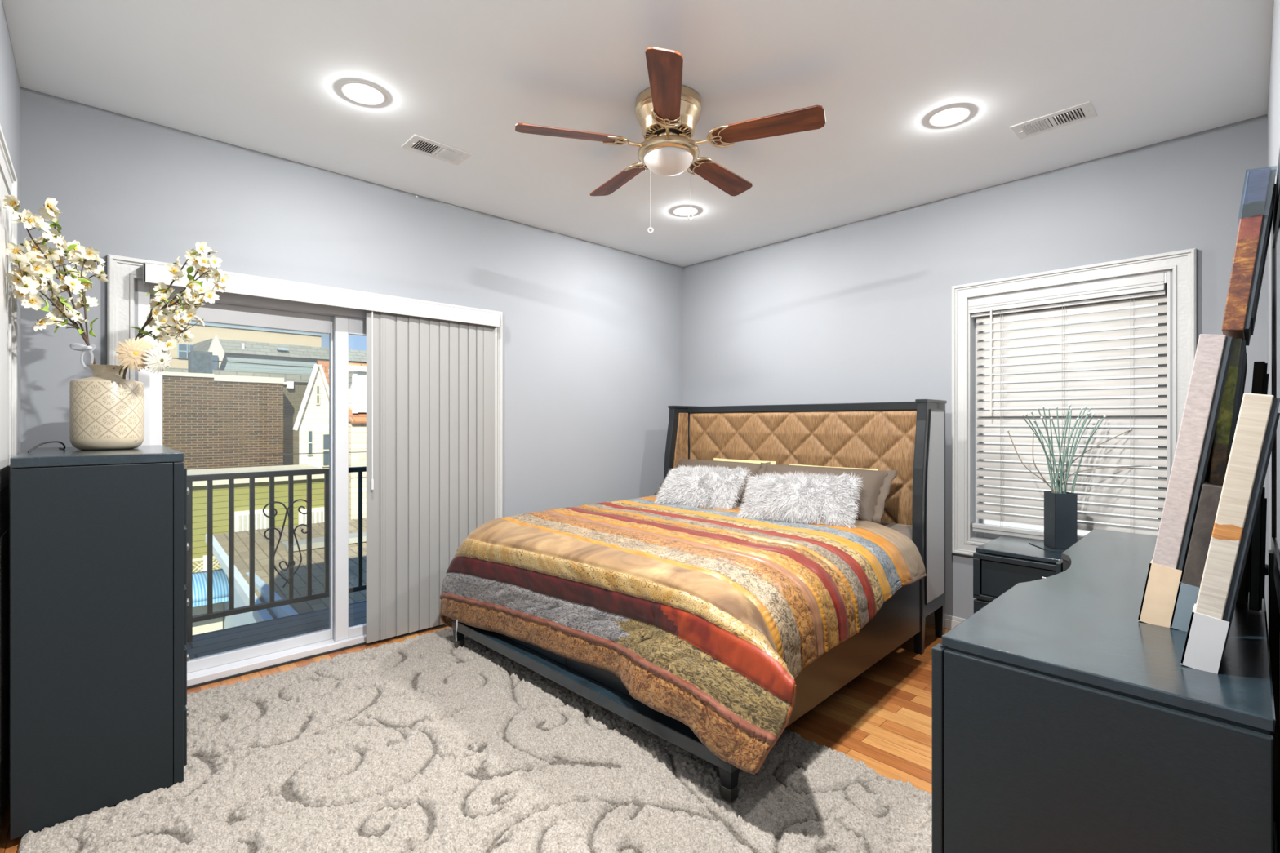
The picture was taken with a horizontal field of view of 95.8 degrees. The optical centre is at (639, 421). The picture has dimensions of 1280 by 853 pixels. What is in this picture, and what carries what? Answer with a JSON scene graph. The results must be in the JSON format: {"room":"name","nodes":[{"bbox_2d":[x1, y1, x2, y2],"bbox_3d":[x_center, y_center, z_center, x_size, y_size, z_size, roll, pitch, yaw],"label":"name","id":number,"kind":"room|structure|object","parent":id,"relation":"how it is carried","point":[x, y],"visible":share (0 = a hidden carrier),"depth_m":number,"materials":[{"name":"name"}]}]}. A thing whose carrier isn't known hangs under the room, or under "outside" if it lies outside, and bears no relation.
{"room":"bedroom","nodes":[
{"label":"bedroom","id":0,"kind":"room"},
{"bbox_2d":[0,0,20,454],"bbox_3d":[-1.433,-0.055,1.083,0.150,2.740,3.655,0,0,-43],"label":"wall","id":1,"kind":"structure","parent":0,"point":[10,85],"depth_m":2.19,"materials":[{"name":"paint"}]},
{"bbox_2d":[0,124,17,833],"bbox_3d":[-1.926,0.215,1.729,0.024,2.200,1.000,0,0,-43],"label":"door","id":2,"kind":"structure","parent":1,"relation":"in","point":[8,179],"depth_m":1.90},
{"bbox_2d":[185,600,366,659],"bbox_3d":[-1.670,1.504,4.314,5.600,0.182,1.060,0,0,-43],"label":"deck","id":3,"kind":"object","parent":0,"point":[212,642],"depth_m":3.90,"materials":[{"name":"grey wood"}]},
{"bbox_2d":[183,466,366,642],"bbox_3d":[-1.992,0.881,4.582,5.500,1.068,0.058,0,0,-43],"label":"balcony railing","id":4,"kind":"object","parent":3,"relation":"on","point":[191,619],"visible":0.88,"depth_m":4.01,"materials":[{"name":"metal"}]},
{"bbox_2d":[20,86,682,517],"bbox_3d":[-1.176,-0.055,3.956,4.476,2.740,0.160,0,0,-43],"label":"wall","id":5,"kind":"structure","parent":0,"point":[593,332],"depth_m":3.50,"materials":[{"name":"paint"}]},
{"bbox_2d":[106,253,502,689],"bbox_3d":[-1.750,0.281,3.389,2.020,2.087,0.192,0,0,-43],"label":"door","id":6,"kind":"structure","parent":5,"relation":"in","point":[236,309],"depth_m":3.21,"materials":[{"name":"grey plastic"}]},
{"bbox_2d":[142,261,500,643],"bbox_3d":[-1.641,0.277,3.320,1.840,2.028,0.082,0,0,-43],"label":"vertical blind","id":7,"kind":"object","parent":5,"relation":"attached to","point":[430,366],"visible":0.92,"depth_m":3.57,"materials":[{"name":"white plastic"}]},
{"bbox_2d":[0,623,950,852],"bbox_3d":[0.133,1.395,2.575,4.476,0.160,3.965,0,0,-43],"label":"floor","id":8,"kind":"structure","parent":0,"point":[882,718],"depth_m":2.60,"materials":[{"name":"brown wood"}]},
{"bbox_2d":[9,444,189,839],"bbox_3d":[-2.078,0.713,2.262,0.460,1.204,0.917,0,0,-43],"label":"dresser","id":9,"kind":"object","parent":8,"relation":"on","point":[99,546],"visible":0.98,"depth_m":1.91,"materials":[{"name":"black paint"}]},
{"bbox_2d":[27,440,65,453],"bbox_3d":[-2.197,0.091,2.163,0.046,0.039,0.379,0,0,-34],"label":"power cable","id":10,"kind":"object","parent":9,"relation":"on","point":[60,442],"visible":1,"depth_m":2.08,"materials":[{"name":"black plastic"}]},
{"bbox_2d":[69,364,144,450],"bbox_3d":[-2.115,-0.056,2.300,0.218,0.332,0.218,0,0,-43],"label":"vase","id":11,"kind":"object","parent":9,"relation":"on","point":[107,409],"visible":0.96,"depth_m":2.22,"materials":[{"name":"ceramic"}]},
{"bbox_2d":[1,195,108,368],"bbox_3d":[-2.095,-0.414,2.051,0.151,0.737,0.551,0,0,-18],"label":"branch","id":12,"kind":"object","parent":11,"relation":"in","point":[34,266],"visible":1,"depth_m":2.06,"materials":[{"name":"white plant"}]},
{"bbox_2d":[114,337,156,372],"bbox_3d":[-1.989,-0.206,2.230,0.228,0.240,0.098,0,0,17],"label":"gerbera daisy","id":13,"kind":"object","parent":11,"relation":"in","point":[131,353],"visible":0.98,"depth_m":2.19,"materials":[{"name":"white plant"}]},
{"bbox_2d":[119,344,172,375],"bbox_3d":[-1.949,-0.192,2.289,0.239,0.213,0.108,0,0,31],"label":"gerbera daisy","id":14,"kind":"object","parent":11,"relation":"in","point":[158,359],"visible":0.97,"depth_m":2.23,"materials":[{"name":"white plant"}]},
{"bbox_2d":[122,240,231,378],"bbox_3d":[-1.840,-0.368,2.304,0.415,0.687,0.204,0,0,16],"label":"branch","id":15,"kind":"object","parent":11,"relation":"in","point":[187,299],"visible":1,"depth_m":2.28,"materials":[{"name":"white plant"}]},
{"bbox_2d":[17,626,932,852],"bbox_3d":[-0.643,1.287,2.094,2.283,0.055,2.971,0,0,-43],"label":"rug","id":16,"kind":"object","parent":8,"relation":"on","point":[424,743],"visible":0.7,"depth_m":2.06,"materials":[{"name":"beige carpet"}]},
{"bbox_2d":[451,399,946,802],"bbox_3d":[0.390,0.593,3.441,1.983,1.444,2.221,0,0,45],"label":"bed","id":17,"kind":"object","parent":8,"relation":"on","point":[907,437],"visible":0.48,"depth_m":3.43,"materials":[{"name":"paint"}]},
{"bbox_2d":[880,521,912,541],"bbox_3d":[0.392,0.787,3.444,2.059,0.312,1.909,0,0,-43],"label":"mattress","id":18,"kind":"object","parent":17,"relation":"on","point":[906,530],"visible":0.02,"depth_m":3.44,"materials":[{"name":"white fabric"}]},
{"bbox_2d":[440,494,926,774],"bbox_3d":[0.265,0.892,3.186,2.315,0.675,1.934,0,0,44],"label":"quilt","id":19,"kind":"object","parent":18,"relation":"on","point":[708,619],"visible":0.95,"depth_m":2.43,"materials":[{"name":"multicoloured fabric"}]},
{"bbox_2d":[654,464,751,509],"bbox_3d":[0.412,0.472,3.994,0.691,0.356,0.360,0,0,39],"label":"cushion","id":20,"kind":"object","parent":19,"relation":"on","point":[700,486],"visible":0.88,"depth_m":3.90,"materials":[{"name":"white fur"}]},
{"bbox_2d":[653,458,770,504],"bbox_3d":[0.518,0.435,4.311,0.277,0.304,0.898,0,0,-45],"label":"pillow","id":21,"kind":"object","parent":19,"relation":"on","point":[753,467],"visible":0.2,"depth_m":4.22,"materials":[{"name":"beige fabric"}]},
{"bbox_2d":[736,471,863,528],"bbox_3d":[0.919,0.461,3.373,0.718,0.352,0.352,0,0,29],"label":"cushion","id":22,"kind":"object","parent":19,"relation":"on","point":[826,500],"visible":0.92,"depth_m":3.30,"materials":[{"name":"white fur"}]},
{"bbox_2d":[741,462,897,524],"bbox_3d":[1.105,0.440,3.673,0.939,0.302,0.277,0,0,44],"label":"pillow","id":23,"kind":"object","parent":19,"relation":"on","point":[877,484],"visible":0.33,"depth_m":3.44,"materials":[{"name":"beige fabric"}]},
{"bbox_2d":[713,457,776,464],"bbox_3d":[0.752,0.432,4.311,0.562,0.295,0.118,0,0,42],"label":"pillow","id":24,"kind":"object","parent":18,"relation":"on","point":[714,459],"visible":0.03,"depth_m":4.30,"materials":[{"name":"yellow fabric"}]},
{"bbox_2d":[789,463,878,470],"bbox_3d":[1.240,0.437,3.795,0.622,0.286,0.117,0,0,42],"label":"pillow","id":25,"kind":"object","parent":18,"relation":"on","point":[789,464],"visible":0.04,"depth_m":3.79,"materials":[{"name":"yellow fabric"}]},
{"bbox_2d":[973,535,1062,613],"bbox_3d":[2.156,0.995,3.029,0.515,0.640,0.610,0,0,-43],"label":"nightstand","id":26,"kind":"object","parent":8,"relation":"on","point":[1001,563],"visible":0.27,"depth_m":3.02,"materials":[{"name":"black paint"}]},
{"bbox_2d":[1028,491,1077,551],"bbox_3d":[2.243,0.526,3.086,0.210,0.297,0.210,0,0,9],"label":"vase","id":27,"kind":"object","parent":26,"relation":"on","point":[1060,510],"visible":0.79,"depth_m":3.04,"materials":[{"name":"ceramic"}]},
{"bbox_2d":[1006,429,1053,490],"bbox_3d":[2.117,0.351,3.112,0.262,0.618,0.013,0,0,11],"label":"reed","id":28,"kind":"object","parent":27,"relation":"in","point":[1007,430],"visible":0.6,"depth_m":3.12,"materials":[{"name":"plant"}]},
{"bbox_2d":[1020,414,1059,493],"bbox_3d":[2.126,0.311,3.046,0.275,0.699,0.013,0,0,-10],"label":"reed","id":29,"kind":"object","parent":27,"relation":"in","point":[1022,415],"visible":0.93,"depth_m":3.04,"materials":[{"name":"green plant"}]},
{"bbox_2d":[1024,413,1055,493],"bbox_3d":[2.141,0.308,3.074,0.219,0.705,0.013,0,0,-11],"label":"reed","id":30,"kind":"object","parent":27,"relation":"in","point":[1025,414],"visible":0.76,"depth_m":3.07,"materials":[{"name":"plant"}]},
{"bbox_2d":[1030,410,1052,493],"bbox_3d":[2.175,0.300,3.117,0.121,0.720,0.012,0,0,20],"label":"reed","id":31,"kind":"object","parent":27,"relation":"in","point":[1031,411],"visible":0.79,"depth_m":3.12,"materials":[{"name":"green plant"}]},
{"bbox_2d":[1031,431,1054,493],"bbox_3d":[2.154,0.357,3.053,0.201,0.606,0.013,0,0,-13],"label":"reed","id":32,"kind":"object","parent":27,"relation":"in","point":[1033,433],"visible":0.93,"depth_m":3.03,"materials":[{"name":"plant"}]},
{"bbox_2d":[1041,405,1053,493],"bbox_3d":[2.177,0.288,3.084,0.089,0.745,0.012,0,0,-21],"label":"reed","id":33,"kind":"object","parent":27,"relation":"in","point":[1042,406],"visible":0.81,"depth_m":3.08,"materials":[{"name":"green plant"}]},
{"bbox_2d":[1032,419,1062,493],"bbox_3d":[2.202,0.325,3.100,0.170,0.671,0.013,0,0,13],"label":"reed","id":34,"kind":"object","parent":27,"relation":"in","point":[1033,420],"visible":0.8,"depth_m":3.11,"materials":[{"name":"green plant"}]},
{"bbox_2d":[1040,416,1060,493],"bbox_3d":[2.187,0.316,3.071,0.143,0.688,0.013,0,0,-14],"label":"reed","id":35,"kind":"object","parent":27,"relation":"in","point":[1041,417],"visible":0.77,"depth_m":3.07,"materials":[{"name":"green plant"}]},
{"bbox_2d":[1047,407,1054,483],"bbox_3d":[2.227,0.291,3.127,0.038,0.738,0.012,0,0,26],"label":"reed","id":36,"kind":"object","parent":27,"relation":"in","point":[1048,408],"visible":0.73,"depth_m":3.12,"materials":[{"name":"green plant"}]},
{"bbox_2d":[1049,417,1065,490],"bbox_3d":[2.229,0.318,3.078,0.101,0.685,0.013,0,0,-9],"label":"reed","id":37,"kind":"object","parent":27,"relation":"in","point":[1051,418],"visible":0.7,"depth_m":3.07,"materials":[{"name":"green plant"}]},
{"bbox_2d":[1055,406,1061,493],"bbox_3d":[2.233,0.289,3.079,0.013,0.743,0.045,0,0,-6],"label":"reed","id":38,"kind":"object","parent":27,"relation":"in","point":[1056,407],"visible":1,"depth_m":3.08,"materials":[{"name":"green plant"}]},
{"bbox_2d":[1055,404,1071,493],"bbox_3d":[2.235,0.284,3.060,0.075,0.753,0.013,0,0,32],"label":"reed","id":39,"kind":"object","parent":27,"relation":"in","point":[1069,405],"visible":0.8,"depth_m":3.06,"materials":[{"name":"green plant"}]},
{"bbox_2d":[1061,410,1071,492],"bbox_3d":[2.255,0.301,3.068,0.066,0.719,0.013,0,0,-10],"label":"reed","id":40,"kind":"object","parent":27,"relation":"in","point":[1069,411],"visible":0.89,"depth_m":3.07,"materials":[{"name":"green plant"}]},
{"bbox_2d":[1057,417,1079,493],"bbox_3d":[2.259,0.319,3.060,0.105,0.682,0.013,0,0,31],"label":"reed","id":41,"kind":"object","parent":27,"relation":"in","point":[1077,418],"visible":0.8,"depth_m":3.06,"materials":[{"name":"green plant"}]},
{"bbox_2d":[1065,407,1072,493],"bbox_3d":[2.297,0.291,3.105,0.123,0.738,0.013,0,0,-37],"label":"reed","id":42,"kind":"object","parent":27,"relation":"in","point":[1071,408],"visible":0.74,"depth_m":3.10,"materials":[{"name":"green plant"}]},
{"bbox_2d":[1057,407,1084,493],"bbox_3d":[2.285,0.292,3.086,0.138,0.736,0.012,0,0,20],"label":"reed","id":43,"kind":"object","parent":27,"relation":"in","point":[1082,408],"visible":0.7,"depth_m":3.08,"materials":[{"name":"green plant"}]},
{"bbox_2d":[1062,405,1087,493],"bbox_3d":[2.339,0.288,3.118,0.175,0.745,0.013,0,0,-13],"label":"reed","id":44,"kind":"object","parent":27,"relation":"in","point":[1086,406],"visible":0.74,"depth_m":3.12,"materials":[{"name":"green plant"}]},
{"bbox_2d":[1066,412,1090,484],"bbox_3d":[2.299,0.305,3.054,0.130,0.710,0.013,0,0,35],"label":"reed","id":45,"kind":"object","parent":27,"relation":"in","point":[1088,413],"visible":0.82,"depth_m":3.05,"materials":[{"name":"green plant"}]},
{"bbox_2d":[1063,413,1094,493],"bbox_3d":[2.304,0.308,3.053,0.159,0.705,0.012,0,0,22],"label":"reed","id":46,"kind":"object","parent":27,"relation":"in","point":[1093,414],"visible":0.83,"depth_m":3.05,"materials":[{"name":"green plant"}]},
{"bbox_2d":[1067,406,1091,470],"bbox_3d":[2.318,0.291,3.077,0.145,0.739,0.013,0,0,15],"label":"reed","id":47,"kind":"object","parent":27,"relation":"in","point":[1090,407],"visible":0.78,"depth_m":3.07,"materials":[{"name":"green plant"}]},
{"bbox_2d":[1072,418,1100,493],"bbox_3d":[2.351,0.322,3.063,0.144,0.676,0.012,0,0,21],"label":"reed","id":48,"kind":"object","parent":27,"relation":"in","point":[1098,420],"visible":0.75,"depth_m":3.06,"materials":[{"name":"green plant"}]},
{"bbox_2d":[1071,415,1106,493],"bbox_3d":[2.387,0.313,3.095,0.249,0.694,0.013,0,0,-9],"label":"reed","id":49,"kind":"object","parent":27,"relation":"in","point":[1104,416],"visible":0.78,"depth_m":3.10,"materials":[{"name":"green plant"}]},
{"bbox_2d":[1053,428,1132,492],"bbox_3d":[2.403,0.348,3.076,0.405,0.625,0.013,0,0,4],"label":"reed","id":50,"kind":"object","parent":27,"relation":"in","point":[1129,428],"visible":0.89,"depth_m":3.07,"materials":[{"name":"plant"}]},
{"bbox_2d":[1057,466,1151,493],"bbox_3d":[2.445,0.443,3.069,0.517,0.434,0.013,0,0,3],"label":"reed","id":51,"kind":"object","parent":27,"relation":"in","point":[1115,466],"visible":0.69,"depth_m":3.06,"materials":[{"name":"plant"}]},
{"bbox_2d":[932,528,1275,852],"bbox_3d":[1.499,0.895,1.752,1.874,0.840,0.536,0,0,-43],"label":"dresser","id":52,"kind":"object","parent":8,"relation":"on","point":[1064,721],"visible":0.98,"depth_m":1.14,"materials":[{"name":"black paint"}]},
{"bbox_2d":[1137,333,1232,627],"bbox_3d":[1.401,0.142,1.472,0.453,0.677,0.156,0,0,-43],"label":"print","id":53,"kind":"object","parent":52,"relation":"on","point":[1192,461],"visible":0.84,"depth_m":1.31,"materials":[{"name":"grey fabric"}]},
{"bbox_2d":[1169,475,1222,631],"bbox_3d":[1.362,0.310,1.395,0.303,0.340,0.103,0,0,-43],"label":"print","id":54,"kind":"object","parent":52,"relation":"on","point":[1188,588],"visible":0.43,"depth_m":1.30,"materials":[{"name":"paper"}]},
{"bbox_2d":[1180,392,1279,674],"bbox_3d":[1.182,0.213,1.158,0.233,0.533,0.131,0,0,-43],"label":"print","id":55,"kind":"object","parent":52,"relation":"on","point":[1212,614],"visible":1,"depth_m":1.08},
{"bbox_2d":[1208,168,1276,484],"bbox_3d":[1.498,-0.038,1.457,0.533,1.021,0.134,0,0,-43],"label":"print","id":56,"kind":"object","parent":52,"relation":"on","point":[1255,221],"depth_m":1.27,"materials":[{"name":"multicoloured plastic"}]},
{"bbox_2d":[1235,361,1268,604],"bbox_3d":[1.639,0.159,1.550,0.200,0.625,0.061,0,0,-43],"label":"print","id":57,"kind":"object","parent":52,"relation":"on","point":[1260,377],"visible":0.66,"depth_m":1.48},
{"bbox_2d":[1248,487,1266,611],"bbox_3d":[1.549,0.316,1.449,0.050,0.310,0.026,0,1,-43],"label":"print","id":58,"kind":"object","parent":52,"relation":"on","point":[1258,540],"visible":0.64,"depth_m":1.43},
{"bbox_2d":[2,0,1273,266],"bbox_3d":[0.133,-1.550,2.575,4.476,0.250,3.965,0,0,-43],"label":"ceiling","id":59,"kind":"structure","parent":0,"point":[262,76],"depth_m":2.42,"materials":[{"name":"paint"}]},
{"bbox_2d":[338,80,386,106],"bbox_3d":[-1.202,-1.422,2.512,0.190,0.005,0.190,0,0,-43],"label":"recessed light","id":60,"kind":"object","parent":59,"relation":"in","point":[359,92],"visible":1,"depth_m":2.50,"materials":[{"name":"white"}]},
{"bbox_2d":[347,86,378,102],"bbox_3d":[-1.202,-1.421,2.512,0.124,0.003,0.124,0,0,-43],"label":"diffuser","id":61,"kind":"object","parent":60,"relation":"attached to","point":[357,94],"depth_m":2.51,"materials":[{"name":"white"}]},
{"bbox_2d":[400,134,472,165],"bbox_3d":[-1.064,-1.420,3.035,0.310,0.010,0.176,0,0,-43],"label":"ceiling vent","id":62,"kind":"object","parent":59,"relation":"in","point":[417,144],"visible":1,"depth_m":3.03,"materials":[{"name":"metal"}]},
{"bbox_2d":[515,46,826,233],"bbox_3d":[0.138,-1.131,2.617,1.267,0.588,1.284,0,0,-43],"label":"ceiling fan","id":63,"kind":"object","parent":59,"relation":"hanging from","point":[668,113],"visible":1,"depth_m":2.47,"materials":[{"name":"brown wood"}]},
{"bbox_2d":[644,123,692,138],"bbox_3d":[0.126,-1.275,2.579,0.211,0.005,0.211,0,0,35],"label":"vent","id":64,"kind":"object","parent":63,"relation":"attached to","point":[651,130],"depth_m":2.53,"materials":[{"name":"gold metal"}]},
{"bbox_2d":[671,205,699,216],"bbox_3d":[0.308,-1.422,3.913,0.190,0.005,0.190,0,0,-43],"label":"recessed light","id":65,"kind":"object","parent":59,"relation":"in","point":[683,211],"visible":0.97,"depth_m":3.90,"materials":[{"name":"white"}]},
{"bbox_2d":[676,208,694,214],"bbox_3d":[0.308,-1.421,3.913,0.124,0.003,0.124,0,0,-43],"label":"diffuser","id":66,"kind":"object","parent":65,"relation":"attached to","point":[679,211],"depth_m":3.91,"materials":[{"name":"white"}]},
{"bbox_2d":[926,105,973,127],"bbox_3d":[1.445,-1.422,2.700,0.190,0.005,0.190,0,0,-43],"label":"recessed light","id":67,"kind":"object","parent":59,"relation":"in","point":[952,115],"visible":1,"depth_m":2.69,"materials":[{"name":"white"}]},
{"bbox_2d":[934,110,964,123],"bbox_3d":[1.445,-1.421,2.700,0.124,0.003,0.124,0,0,-43],"label":"diffuser","id":68,"kind":"object","parent":67,"relation":"attached to","point":[945,116],"depth_m":2.70,"materials":[{"name":"white plastic"}]},
{"bbox_2d":[1009,101,1097,139],"bbox_3d":[1.956,-1.420,2.740,0.176,0.010,0.310,0,0,-43],"label":"ceiling vent","id":69,"kind":"object","parent":59,"relation":"in","point":[1084,111],"visible":1,"depth_m":2.73,"materials":[{"name":"metal"}]},
{"bbox_2d":[682,114,1266,618],"bbox_3d":[1.706,-0.055,4.059,0.150,2.740,3.655,0,0,-43],"label":"wall","id":70,"kind":"structure","parent":0,"point":[860,311],"depth_m":3.75,"materials":[{"name":"paint"}]},
{"bbox_2d":[924,611,965,629],"bbox_3d":[1.646,1.272,4.002,0.016,0.085,3.655,0,0,-43],"label":"baseboard","id":71,"kind":"structure","parent":70,"relation":"attached to","point":[950,622],"depth_m":3.67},
{"bbox_2d":[951,248,1196,555],"bbox_3d":[2.407,-0.012,3.297,0.182,1.680,1.111,0,0,-43],"label":"window","id":72,"kind":"structure","parent":70,"relation":"in","point":[1183,263],"depth_m":3.40,"materials":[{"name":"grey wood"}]},
{"bbox_2d":[968,272,1166,541],"bbox_3d":[2.377,-0.040,3.282,0.086,1.446,0.910,0,0,-43],"label":"window blind","id":73,"kind":"object","parent":72,"relation":"attached to","point":[1131,291],"visible":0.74,"depth_m":3.23,"materials":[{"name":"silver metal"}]},
{"bbox_2d":[1266,0,1279,852],"bbox_3d":[1.445,-0.055,1.191,4.476,2.740,0.150,0,0,-43],"label":"wall","id":74,"kind":"structure","parent":0,"point":[1273,101],"depth_m":2.25,"materials":[{"name":"paint"}]},
{"bbox_2d":[1265,149,1279,823],"bbox_3d":[1.377,0.235,1.260,1.080,1.560,0.041,0,0,-43],"label":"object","id":75,"kind":"object","parent":74,"relation":"attached to","point":[1272,570],"visible":0.74,"depth_m":1.47,"materials":[{"name":"paint"}]},
{"bbox_2d":[1274,207,1279,564],"bbox_3d":[1.391,-0.080,1.252,0.930,0.790,0.006,0,0,-43],"label":"mirror glass","id":76,"kind":"object","parent":75,"relation":"attached to","point":[1277,219],"depth_m":1.40,"materials":[{"name":"silver mirror"}]},
{"bbox_2d":[1274,822,1278,852],"bbox_3d":[1.384,1.272,1.244,4.160,0.085,0.012,0,0,-43],"label":"baseboard","id":77,"kind":"structure","parent":74,"relation":"attached to","point":[1275,826],"depth_m":1.70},
{"bbox_3d":[-16.872,5.515,38.088,100.000,0.200,68.700,0,0,-43],"label":"ground","id":78,"kind":"structure","parent":0,"visible":0},
{"bbox_2d":[192,555,221,572],"bbox_3d":[-6.652,3.735,8.865,0.610,3.360,0.080,0,0,-43],"label":"lattice fence","id":79,"kind":"object","parent":78,"relation":"on","point":[204,558],"visible":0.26,"depth_m":8.82,"materials":[{"name":"beige wood"}]},
{"bbox_2d":[192,568,228,635],"bbox_3d":[-6.058,3.757,7.854,0.700,3.315,0.665,0,0,-43],"label":"awning","id":80,"kind":"object","parent":78,"relation":"on","point":[220,584],"visible":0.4,"depth_m":7.93,"materials":[{"name":"blue fabric"}]},
{"bbox_2d":[162,351,311,469],"bbox_3d":[-12.878,1.885,17.520,10.500,7.260,8.050,0,0,-43],"label":"brick building","id":81,"kind":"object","parent":78,"relation":"on","point":[206,411],"visible":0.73,"depth_m":14.52,"materials":[{"name":"brown brick"}]},
{"bbox_2d":[162,322,322,368],"bbox_3d":[-30.720,-0.210,37.762,15.450,11.450,10.120,0,0,-43],"label":"building","id":82,"kind":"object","parent":78,"relation":"on","point":[207,331],"visible":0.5,"depth_m":36.01,"materials":[{"name":"metal"}]},
{"bbox_2d":[186,464,324,573],"bbox_3d":[-7.819,3.225,10.293,3.900,4.580,2.700,0,0,-43],"label":"house","id":83,"kind":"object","parent":78,"relation":"on","point":[220,487],"visible":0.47,"depth_m":9.81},
{"bbox_2d":[193,334,366,422],"bbox_3d":[-15.955,0.965,26.763,7.450,9.100,6.400,0,0,-43],"label":"house","id":84,"kind":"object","parent":78,"relation":"on","point":[228,350],"visible":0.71,"depth_m":23.80,"materials":[{"name":"white"}]},
{"bbox_2d":[204,517,366,629],"bbox_3d":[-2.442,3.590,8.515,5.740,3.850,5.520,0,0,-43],"label":"walkway","id":85,"kind":"structure","parent":78,"relation":"on","point":[220,541],"depth_m":7.50,"materials":[{"name":"beige concrete"}]},
{"bbox_2d":[280,532,366,551],"bbox_3d":[-4.579,1.755,8.474,1.100,0.080,0.400,0,0,-43],"label":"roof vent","id":86,"kind":"object","parent":85,"relation":"attached to","point":[317,544],"depth_m":8.23,"materials":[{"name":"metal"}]},
{"bbox_2d":[293,360,366,519],"bbox_3d":[-7.509,2.015,14.308,2.327,7.000,4.500,0,0,-43],"label":"house","id":87,"kind":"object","parent":78,"relation":"on","point":[312,420],"visible":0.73,"depth_m":12.94,"materials":[{"name":"white"}]},
{"bbox_2d":[984,302,1157,535],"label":"window","id":88,"kind":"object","parent":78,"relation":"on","point":[986,521],"visible":0.02,"depth_m":5.78,"materials":[{"name":"white plastic"}]},
{"label":"outside","id":89,"kind":"structure","parent":0,"visible":0},
{"bbox_2d":[183,451,366,457],"bbox_3d":[-5.796,0.565,11.866,24.000,0.155,0.014,0,0,-43],"label":"utility wire","id":90,"kind":"object","parent":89,"point":[357,451],"visible":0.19,"depth_m":10.70,"materials":[{"name":"black rubber"}]},
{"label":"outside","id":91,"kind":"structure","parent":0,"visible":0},
{"bbox_2d":[172,357,313,367],"bbox_3d":[-13.363,-2.065,19.849,24.000,0.198,0.036,0,0,-43],"label":"utility wire","id":92,"kind":"object","parent":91,"point":[172,357],"visible":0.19,"depth_m":19.87,"materials":[{"name":"black rubber"}]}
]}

